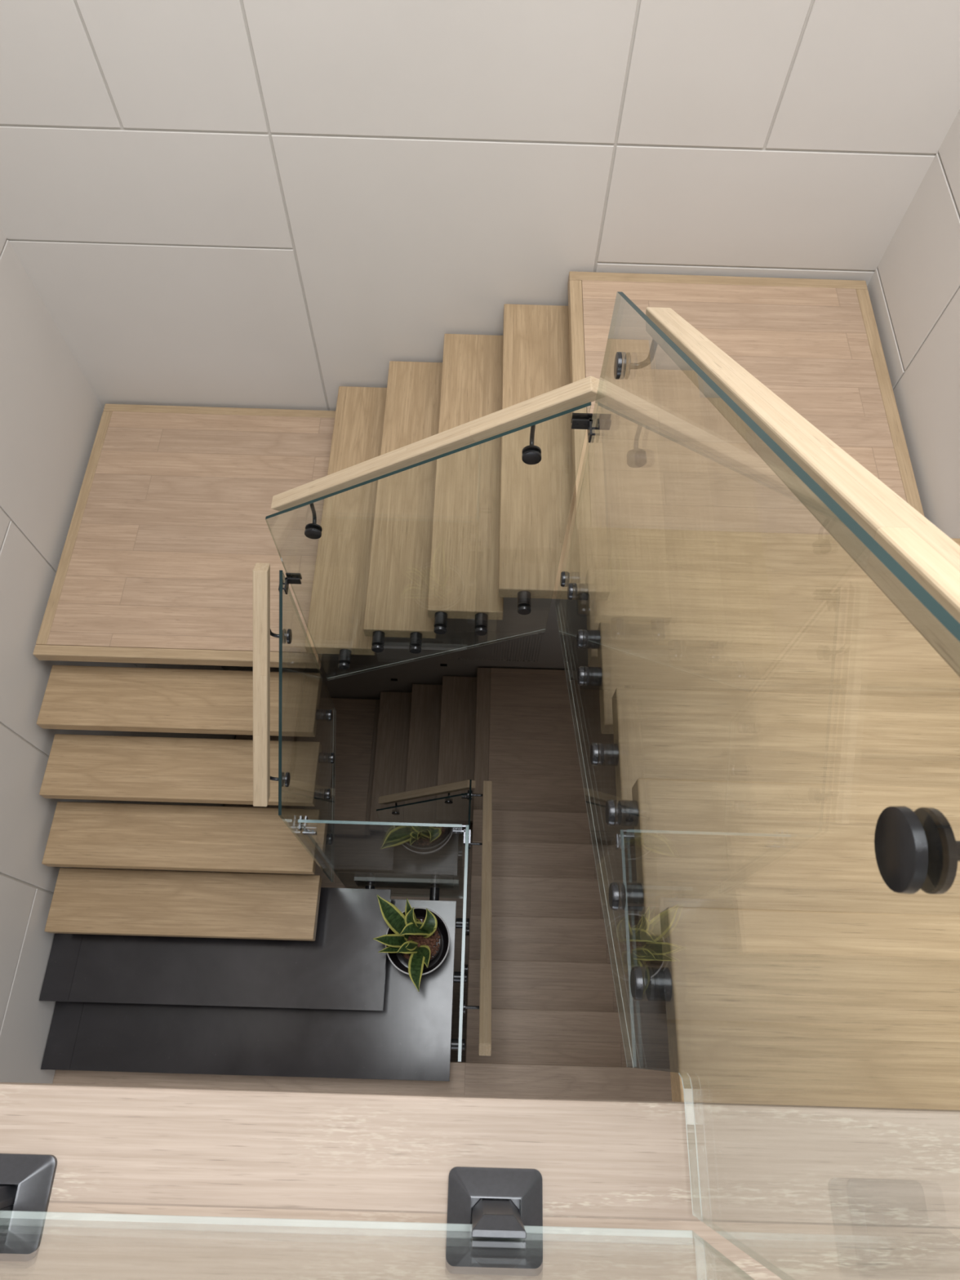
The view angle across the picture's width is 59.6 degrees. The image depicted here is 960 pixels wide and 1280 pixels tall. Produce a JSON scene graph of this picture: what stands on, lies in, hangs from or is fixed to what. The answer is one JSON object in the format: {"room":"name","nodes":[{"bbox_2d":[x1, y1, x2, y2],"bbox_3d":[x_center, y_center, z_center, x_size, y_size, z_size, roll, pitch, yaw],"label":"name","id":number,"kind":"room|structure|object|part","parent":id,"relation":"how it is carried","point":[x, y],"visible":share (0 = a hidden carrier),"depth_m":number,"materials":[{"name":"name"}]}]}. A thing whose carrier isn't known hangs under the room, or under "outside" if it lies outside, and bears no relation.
{"room":"stairwell","nodes":[
{"label":"stairwell","id":0,"kind":"room"},
{"bbox_2d":[0,226,235,1083],"bbox_3d":[-2.102,1.328,1.994,0.127,8.820,6.868,2,64,0],"label":"wall","id":1,"kind":"structure","parent":0,"point":[51,415],"depth_m":3.72,"materials":[{"name":"white paint"}]},
{"bbox_2d":[36,665,322,737],"bbox_3d":[-1.356,0.277,3.819,1.234,0.066,0.290,2,64,0],"label":"stair tread","id":2,"kind":"structure","parent":1,"relation":"attached to","point":[91,698],"depth_m":3.78,"materials":[{"name":"brown wood"}]},
{"bbox_2d":[39,733,321,806],"bbox_3d":[-1.366,0.599,3.861,1.234,0.066,0.290,2,64,0],"label":"stair tread","id":3,"kind":"structure","parent":1,"relation":"attached to","point":[79,766],"depth_m":3.83,"materials":[{"name":"brown wood"}]},
{"bbox_2d":[278,569,335,865],"bbox_3d":[-0.692,0.461,3.452,0.104,1.742,0.741,2,64,0],"label":"glass balustrade","id":4,"kind":"object","parent":3,"relation":"attached to","point":[291,578],"visible":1,"depth_m":2.90,"materials":[{"name":"clear glass"}]},
{"bbox_2d":[253,562,292,806],"bbox_3d":[-0.721,0.169,2.880,0.102,0.508,0.723,2,64,0],"label":"handrail","id":5,"kind":"object","parent":4,"relation":"attached to","point":[262,632],"visible":0.86,"depth_m":2.85,"materials":[{"name":"brown wood"}]},
{"bbox_3d":[-0.746,0.157,2.859,0.050,0.041,0.836,2,97,0],"label":"rail","id":6,"kind":"part","parent":5,"relation":"part of","materials":[{"name":"brown wood"}]},
{"bbox_2d":[41,801,321,874],"bbox_3d":[-1.376,0.921,3.903,1.234,0.066,0.290,2,64,0],"label":"stair tread","id":7,"kind":"structure","parent":1,"relation":"attached to","point":[104,835],"depth_m":3.87,"materials":[{"name":"brown wood"}]},
{"bbox_2d":[44,867,321,941],"bbox_3d":[-1.384,1.244,3.945,1.238,0.066,0.290,2,64,0],"label":"stair tread","id":8,"kind":"structure","parent":1,"relation":"attached to","point":[90,901],"depth_m":3.91,"materials":[{"name":"brown wood"}]},
{"bbox_2d":[219,822,472,1062],"bbox_3d":[-0.312,3.472,5.912,3.612,0.050,6.375,2,64,0],"label":"glass railing","id":9,"kind":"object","parent":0,"point":[435,855],"depth_m":6.71,"materials":[{"name":"clear glass"}]},
{"bbox_2d":[52,1062,671,1102],"bbox_3d":[-0.314,3.720,3.333,3.612,0.040,3.653,2,64,0],"label":"floor","id":10,"kind":"structure","parent":0,"point":[466,1078],"depth_m":4.08,"materials":[{"name":"brown wood"}]},
{"bbox_2d":[40,899,456,1081],"bbox_3d":[-1.091,1.713,4.183,1.916,0.178,0.817,2,64,0],"label":"stone step","id":11,"kind":"structure","parent":10,"relation":"on","point":[411,1039],"depth_m":4.00,"materials":[{"name":"black stone"}]},
{"bbox_2d":[39,887,391,1011],"bbox_3d":[-1.245,1.492,4.088,1.595,0.178,0.548,2,64,0],"label":"stone step","id":12,"kind":"structure","parent":11,"relation":"on","point":[344,968],"depth_m":3.96,"materials":[{"name":"black stone"}]},
{"bbox_2d":[297,815,471,900],"bbox_3d":[-0.385,1.068,3.862,0.679,1.628,0.116,5,64,2],"label":"glass balustrade","id":13,"kind":"object","parent":11,"relation":"attached to","point":[434,891],"visible":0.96,"depth_m":3.16,"materials":[{"name":"clear glass"}]},
{"bbox_2d":[354,876,458,889],"bbox_3d":[-0.379,1.275,4.384,0.538,0.190,0.020,2,64,0],"label":"trim","id":14,"kind":"structure","parent":13,"relation":"attached to","point":[384,882],"depth_m":4.31,"materials":[{"name":"white paint"}]},
{"bbox_2d":[373,894,449,991],"bbox_3d":[-0.321,1.462,3.992,0.351,0.410,0.409,2,64,0],"label":"potted plant","id":15,"kind":"object","parent":11,"relation":"on","point":[416,940],"visible":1,"depth_m":3.98,"materials":[{"name":"green plant"}]},
{"bbox_3d":[-0.301,1.484,4.098,0.309,0.200,0.309,2,64,0],"label":"pot","id":16,"kind":"part","parent":15,"relation":"part of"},
{"bbox_3d":[-0.294,1.475,4.093,0.220,0.119,0.220,2,64,0],"label":"pot","id":17,"kind":"part","parent":15,"relation":"part of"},
{"bbox_2d":[451,825,469,1062],"bbox_3d":[-0.089,1.504,3.892,0.068,2.120,0.793,2,64,0],"label":"glass balustrade","id":18,"kind":"object","parent":11,"relation":"attached to","point":[459,1044],"visible":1,"depth_m":3.08,"materials":[{"name":"clear glass"}]},
{"bbox_3d":[-0.073,1.505,3.892,0.011,2.120,0.793,2,64,0],"label":"glass pane","id":19,"kind":"part","parent":18,"relation":"part of","materials":[{"name":"clear glass"}]},
{"bbox_2d":[458,780,492,1055],"bbox_3d":[-0.012,1.238,4.051,0.136,0.946,1.381,2,64,0],"label":"handrail","id":20,"kind":"object","parent":18,"relation":"attached to","point":[485,1001],"visible":0.84,"depth_m":3.85,"materials":[{"name":"brown wood"}]},
{"bbox_3d":[0.031,1.225,4.022,0.050,0.041,1.619,2,31,0],"label":"rail","id":21,"kind":"part","parent":20,"relation":"part of","materials":[{"name":"brown wood"}]},
{"bbox_2d":[320,664,586,699],"bbox_3d":[-0.209,0.063,6.342,3.612,2.190,0.125,2,64,0],"label":"wall","id":22,"kind":"structure","parent":0,"point":[465,670],"depth_m":6.72,"materials":[{"name":"white paint"}]},
{"bbox_2d":[224,697,379,836],"bbox_3d":[-1.436,1.016,6.865,1.180,0.066,1.147,2,64,0],"label":"stair landing","id":23,"kind":"structure","parent":22,"relation":"attached to","point":[353,744],"depth_m":6.84,"materials":[{"name":"brown wood"}]},
{"bbox_2d":[368,691,412,831],"bbox_3d":[-0.693,0.955,6.698,0.290,0.050,1.147,2,64,0],"label":"stair tread","id":24,"kind":"structure","parent":22,"relation":"attached to","point":[389,776],"depth_m":6.68,"materials":[{"name":"brown wood"}]},
{"bbox_2d":[220,597,588,694],"bbox_3d":[-0.209,0.054,6.152,3.612,1.840,0.027,2,64,0],"label":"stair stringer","id":25,"kind":"structure","parent":22,"relation":"attached to","point":[396,650],"depth_m":6.28,"materials":[{"name":"black metal"}]},
{"bbox_2d":[403,684,442,827],"bbox_3d":[-0.417,0.884,6.537,0.290,0.050,1.147,2,64,0],"label":"stair tread","id":26,"kind":"structure","parent":22,"relation":"attached to","point":[422,767],"depth_m":6.52,"materials":[{"name":"brown wood"}]},
{"bbox_2d":[435,675,476,822],"bbox_3d":[-0.165,0.812,6.376,0.290,0.050,1.147,2,64,0],"label":"stair tread","id":27,"kind":"structure","parent":22,"relation":"attached to","point":[456,754],"depth_m":6.36,"materials":[{"name":"brown wood"}]},
{"bbox_2d":[453,630,543,662],"bbox_3d":[0.131,0.051,6.086,0.630,0.480,0.008,2,64,0],"label":"air vent","id":28,"kind":"object","parent":22,"relation":"in","point":[455,632],"visible":0.94,"depth_m":6.07,"materials":[{"name":"black metal"}]},
{"bbox_2d":[473,667,617,813],"bbox_3d":[0.760,0.765,6.223,1.592,0.066,1.147,2,64,0],"label":"stair landing","id":29,"kind":"structure","parent":22,"relation":"attached to","point":[526,744],"depth_m":6.17,"materials":[{"name":"brown wood"}]},
{"bbox_2d":[0,0,959,410],"bbox_3d":[-0.134,-2.142,2.507,3.812,6.620,0.127,2,64,0],"label":"wall","id":30,"kind":"structure","parent":0,"point":[264,204],"depth_m":3.10,"materials":[{"name":"white paint"}]},
{"bbox_2d":[32,404,335,668],"bbox_3d":[-1.321,-0.543,4.023,1.256,0.066,1.427,2,64,0],"label":"stair landing","id":31,"kind":"structure","parent":30,"relation":"attached to","point":[169,530],"depth_m":3.95,"materials":[{"name":"brown wood"}]},
{"bbox_2d":[304,386,386,655],"bbox_3d":[-0.574,-0.596,3.861,0.290,0.066,1.436,2,64,0],"label":"stair tread","id":32,"kind":"structure","parent":30,"relation":"attached to","point":[335,621],"depth_m":3.75,"materials":[{"name":"brown wood"}]},
{"bbox_2d":[363,360,442,638],"bbox_3d":[-0.305,-0.668,3.700,0.290,0.066,1.436,2,64,0],"label":"stair tread","id":33,"kind":"structure","parent":30,"relation":"attached to","point":[398,582],"depth_m":3.59,"materials":[{"name":"brown wood"}]},
{"bbox_2d":[265,401,599,679],"bbox_3d":[-0.186,-0.207,2.874,0.952,1.783,0.112,2,64,0],"label":"glass balustrade","id":34,"kind":"object","parent":33,"relation":"attached to","point":[579,420],"visible":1,"depth_m":3.01,"materials":[{"name":"clear glass"}]},
{"bbox_2d":[271,376,606,539],"bbox_3d":[-0.163,-0.491,2.367,0.951,0.652,0.092,2,64,0],"label":"handrail","id":35,"kind":"object","parent":34,"relation":"attached to","point":[585,390],"visible":0.99,"depth_m":2.27,"materials":[{"name":"brown wood"}]},
{"bbox_2d":[427,333,503,619],"bbox_3d":[-0.037,-0.739,3.539,0.290,0.066,1.436,2,64,0],"label":"stair tread","id":36,"kind":"structure","parent":30,"relation":"attached to","point":[464,574],"depth_m":3.43,"materials":[{"name":"brown wood"}]},
{"bbox_2d":[497,303,573,599],"bbox_3d":[0.231,-0.810,3.378,0.290,0.066,1.436,2,64,0],"label":"stair tread","id":37,"kind":"structure","parent":30,"relation":"attached to","point":[535,500],"depth_m":3.27,"materials":[{"name":"brown wood"}]},
{"bbox_2d":[567,271,924,534],"bbox_3d":[0.976,-0.867,3.218,1.243,0.066,1.437,2,64,0],"label":"stair landing","id":38,"kind":"structure","parent":30,"relation":"attached to","point":[664,457],"depth_m":3.22,"materials":[{"name":"brown wood"}]},
{"bbox_2d":[0,1082,959,1279],"bbox_3d":[-0.262,2.213,0.264,3.612,0.040,3.649,2,64,0],"label":"floor","id":39,"kind":"structure","parent":0,"point":[788,1192],"depth_m":1.01,"materials":[{"name":"brown wood"}]},
{"bbox_2d":[0,1153,692,1275],"bbox_3d":[-0.874,0.437,0.536,2.242,1.020,0.105,2,64,0],"label":"glass balustrade","id":40,"kind":"object","parent":39,"relation":"on","point":[494,1226],"visible":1,"depth_m":0.96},
{"bbox_3d":[-0.568,0.637,0.926,0.057,0.128,0.048,2,64,0],"label":"clamp post","id":41,"kind":"part","parent":40,"relation":"part of","materials":[{"name":"grey metal"}]},
{"bbox_3d":[-0.873,0.424,0.511,2.242,0.964,0.007,2,64,0],"label":"glass pane","id":42,"kind":"part","parent":40,"relation":"part of","materials":[{"name":"clear glass"}]},
{"bbox_3d":[0.019,0.655,0.927,0.057,0.128,0.048,2,64,0],"label":"clamp post","id":43,"kind":"part","parent":40,"relation":"part of","materials":[{"name":"grey metal"}]},
{"bbox_2d":[555,291,959,1215],"bbox_3d":[0.281,0.050,1.537,0.056,2.470,1.611,2,64,0],"label":"glass balustrade","id":44,"kind":"object","parent":39,"relation":"attached to","point":[571,597],"visible":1,"depth_m":1.61,"materials":[{"name":"clear glass"}]},
{"bbox_2d":[613,306,959,894],"bbox_3d":[0.310,-0.158,0.908,0.091,1.117,1.489,2,64,0],"label":"handrail","id":45,"kind":"object","parent":44,"relation":"attached to","point":[917,850],"visible":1,"depth_m":0.67,"materials":[{"name":"brown wood"}]},
{"bbox_3d":[0.332,-0.184,0.854,0.050,0.041,1.772,2,30,0],"label":"rail","id":46,"kind":"part","parent":45,"relation":"part of","materials":[{"name":"brown wood"}]},
{"bbox_2d":[866,109,959,538],"bbox_3d":[1.621,1.441,2.002,0.127,8.820,6.868,2,64,0],"label":"wall","id":47,"kind":"structure","parent":0,"point":[913,291],"depth_m":3.04,"materials":[{"name":"white paint"}]},
{"bbox_2d":[471,809,635,845],"bbox_3d":[0.748,1.333,5.734,1.600,0.050,0.290,2,64,0],"label":"stair tread","id":48,"kind":"structure","parent":47,"relation":"attached to","point":[519,826],"depth_m":5.72,"materials":[{"name":"brown wood"}]},
{"bbox_2d":[471,840,636,879],"bbox_3d":[0.744,1.483,5.460,1.600,0.050,0.290,2,64,0],"label":"stair tread","id":49,"kind":"structure","parent":47,"relation":"attached to","point":[513,859],"depth_m":5.45,"materials":[{"name":"brown wood"}]},
{"bbox_2d":[467,779,471,897],"bbox_3d":[-0.068,1.237,5.043,0.011,1.450,0.675,2,64,0],"label":"glass balustrade","id":50,"kind":"object","parent":49,"relation":"attached to","point":[470,780],"visible":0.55,"depth_m":4.77,"materials":[{"name":"clear glass"}]},
{"bbox_2d":[376,792,469,838],"bbox_3d":[-0.389,1.235,5.816,0.632,1.295,0.028,2,64,0],"label":"glass balustrade","id":51,"kind":"object","parent":50,"relation":"attached to","point":[465,793],"visible":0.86,"depth_m":5.46,"materials":[{"name":"clear glass"}]},
{"bbox_2d":[378,779,475,815],"bbox_3d":[-0.357,1.035,5.482,0.648,0.566,0.095,2,64,0],"label":"handrail","id":52,"kind":"object","parent":51,"relation":"attached to","point":[464,784],"visible":0.91,"depth_m":5.42,"materials":[{"name":"brown wood"}]},
{"bbox_3d":[-0.356,0.993,5.447,0.783,0.041,0.050,-17,58,33],"label":"rail","id":53,"kind":"part","parent":52,"relation":"part of","materials":[{"name":"brown wood"}]},
{"bbox_2d":[470,875,639,919],"bbox_3d":[0.740,1.632,5.186,1.600,0.050,0.290,2,64,0],"label":"stair tread","id":54,"kind":"structure","parent":47,"relation":"attached to","point":[518,896],"depth_m":5.17,"materials":[{"name":"brown wood"}]},
{"bbox_2d":[468,915,662,964],"bbox_3d":[0.736,1.789,4.908,1.600,0.050,0.290,2,64,0],"label":"stair tread","id":55,"kind":"structure","parent":47,"relation":"attached to","point":[542,939],"depth_m":4.89,"materials":[{"name":"brown wood"}]},
{"bbox_2d":[466,959,666,1013],"bbox_3d":[0.732,1.945,4.630,1.600,0.050,0.290,2,64,0],"label":"stair tread","id":56,"kind":"structure","parent":47,"relation":"attached to","point":[515,984],"depth_m":4.61,"materials":[{"name":"brown wood"}]},
{"bbox_2d":[465,1008,670,1068],"bbox_3d":[0.728,2.095,4.356,1.600,0.050,0.290,2,64,0],"label":"stair tread","id":57,"kind":"structure","parent":47,"relation":"attached to","point":[518,1036],"depth_m":4.34,"materials":[{"name":"brown wood"}]},
{"bbox_2d":[586,568,915,666],"bbox_3d":[0.954,-0.048,2.413,1.286,0.066,0.290,2,64,0],"label":"stair tread","id":58,"kind":"structure","parent":47,"relation":"attached to","point":[613,594],"depth_m":2.41,"materials":[{"name":"brown wood"}]},
{"bbox_2d":[585,527,959,613],"bbox_3d":[0.958,-0.206,2.692,1.286,0.066,0.290,2,64,0],"label":"stair tread","id":59,"kind":"structure","parent":47,"relation":"attached to","point":[630,548],"depth_m":2.69,"materials":[{"name":"brown wood"}]},
{"bbox_2d":[597,620,959,733],"bbox_3d":[0.950,0.111,2.135,1.286,0.066,0.290,2,64,0],"label":"stair tread","id":60,"kind":"structure","parent":47,"relation":"attached to","point":[631,654],"depth_m":2.12,"materials":[{"name":"brown wood"}]},
{"bbox_2d":[612,687,959,819],"bbox_3d":[0.945,0.270,1.856,1.286,0.066,0.290,2,64,0],"label":"stair tread","id":61,"kind":"structure","parent":47,"relation":"attached to","point":[677,734],"depth_m":1.84,"materials":[{"name":"brown wood"}]},
{"bbox_2d":[631,777,959,941],"bbox_3d":[0.941,0.428,1.577,1.286,0.066,0.290,2,64,0],"label":"stair tread","id":62,"kind":"structure","parent":47,"relation":"attached to","point":[701,843],"depth_m":1.56,"materials":[{"name":"brown wood"}]},
{"bbox_2d":[659,906,959,1110],"bbox_3d":[0.937,0.587,1.298,1.286,0.066,0.290,2,64,0],"label":"stair tread","id":63,"kind":"structure","parent":47,"relation":"attached to","point":[766,1006],"depth_m":1.27,"materials":[{"name":"brown wood"}]}
]}

